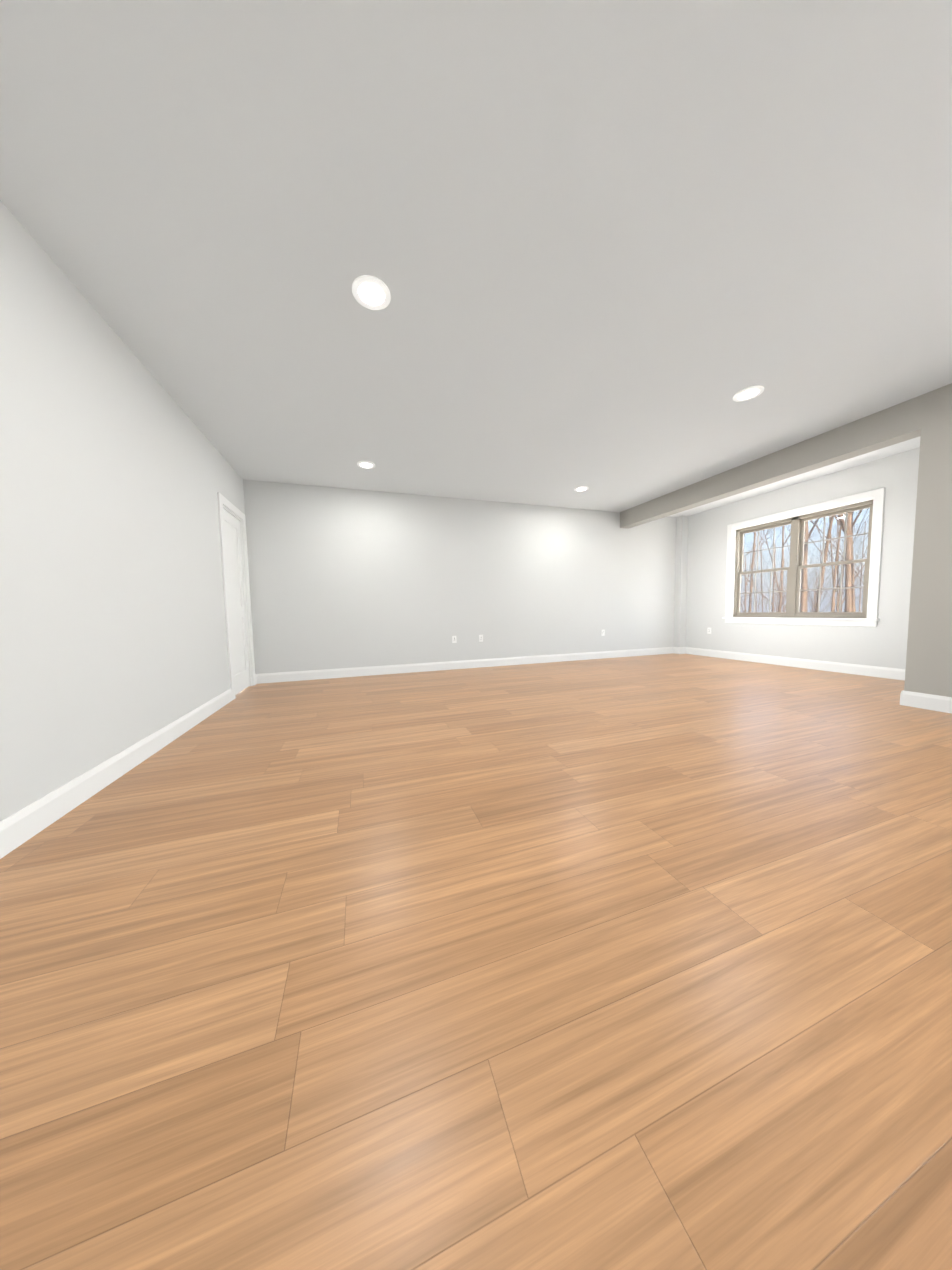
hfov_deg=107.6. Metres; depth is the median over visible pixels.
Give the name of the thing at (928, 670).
wall
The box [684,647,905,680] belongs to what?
baseboard
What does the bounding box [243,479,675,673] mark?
wall
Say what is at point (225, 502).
door frame
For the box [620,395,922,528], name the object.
header beam
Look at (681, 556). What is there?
chase
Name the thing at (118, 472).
wall
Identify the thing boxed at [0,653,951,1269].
floor
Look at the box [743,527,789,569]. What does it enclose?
grille
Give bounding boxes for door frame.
[217,492,255,699]
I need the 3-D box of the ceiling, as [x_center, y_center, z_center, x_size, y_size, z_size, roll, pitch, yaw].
[2.039,-2.026,1.344,8.070,0.160,9.890,-2,4,-18]
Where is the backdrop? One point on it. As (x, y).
(801, 578)
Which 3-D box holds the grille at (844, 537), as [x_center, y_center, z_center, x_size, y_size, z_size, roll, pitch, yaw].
[5.064,-1.360,4.923,0.014,0.664,0.708,-2,4,-18]
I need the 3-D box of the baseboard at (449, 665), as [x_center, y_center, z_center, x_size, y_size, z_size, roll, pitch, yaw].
[0.518,0.459,5.978,7.510,0.135,0.040,-2,4,-18]
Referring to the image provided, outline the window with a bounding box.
[722,488,884,626]
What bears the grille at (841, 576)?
attached to the window
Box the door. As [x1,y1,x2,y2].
[223,509,249,694]
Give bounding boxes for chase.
[674,515,687,646]
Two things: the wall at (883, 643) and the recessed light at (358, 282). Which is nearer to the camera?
the recessed light at (358, 282)
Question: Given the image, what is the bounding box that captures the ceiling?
[0,0,951,516]
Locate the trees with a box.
[741,508,868,611]
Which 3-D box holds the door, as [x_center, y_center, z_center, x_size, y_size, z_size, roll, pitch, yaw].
[-2.937,-0.378,4.236,0.039,2.148,0.688,-2,4,-18]
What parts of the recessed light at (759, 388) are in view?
recessed ceiling light lens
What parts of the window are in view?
alcove window sash, alcove window sash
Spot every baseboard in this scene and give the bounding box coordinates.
[0,688,232,858]
[255,647,675,683]
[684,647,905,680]
[900,690,951,713]
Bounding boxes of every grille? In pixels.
[740,571,786,611]
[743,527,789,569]
[800,564,863,611]
[804,512,867,562]
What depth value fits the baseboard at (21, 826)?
1.84 m
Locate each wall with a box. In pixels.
[0,200,251,820]
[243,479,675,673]
[686,447,919,668]
[904,383,951,696]
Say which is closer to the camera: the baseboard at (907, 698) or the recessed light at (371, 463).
the baseboard at (907, 698)
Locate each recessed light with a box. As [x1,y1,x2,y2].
[352,275,389,309]
[357,461,374,468]
[574,486,588,491]
[733,386,763,401]
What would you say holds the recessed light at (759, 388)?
in the ceiling
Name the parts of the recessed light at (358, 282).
recessed ceiling light lens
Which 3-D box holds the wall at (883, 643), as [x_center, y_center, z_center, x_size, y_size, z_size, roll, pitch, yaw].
[4.885,-0.897,5.408,0.200,2.750,3.730,-2,4,-18]
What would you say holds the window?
in the wall at (883, 643)
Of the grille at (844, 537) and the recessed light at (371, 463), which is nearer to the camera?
the recessed light at (371, 463)
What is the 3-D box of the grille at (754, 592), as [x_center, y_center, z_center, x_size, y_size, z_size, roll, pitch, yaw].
[4.761,-0.707,5.789,0.014,0.664,0.708,-2,4,-18]
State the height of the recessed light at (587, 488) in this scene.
0.009 m
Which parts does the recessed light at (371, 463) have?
recessed ceiling light lens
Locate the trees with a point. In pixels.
(831, 556)

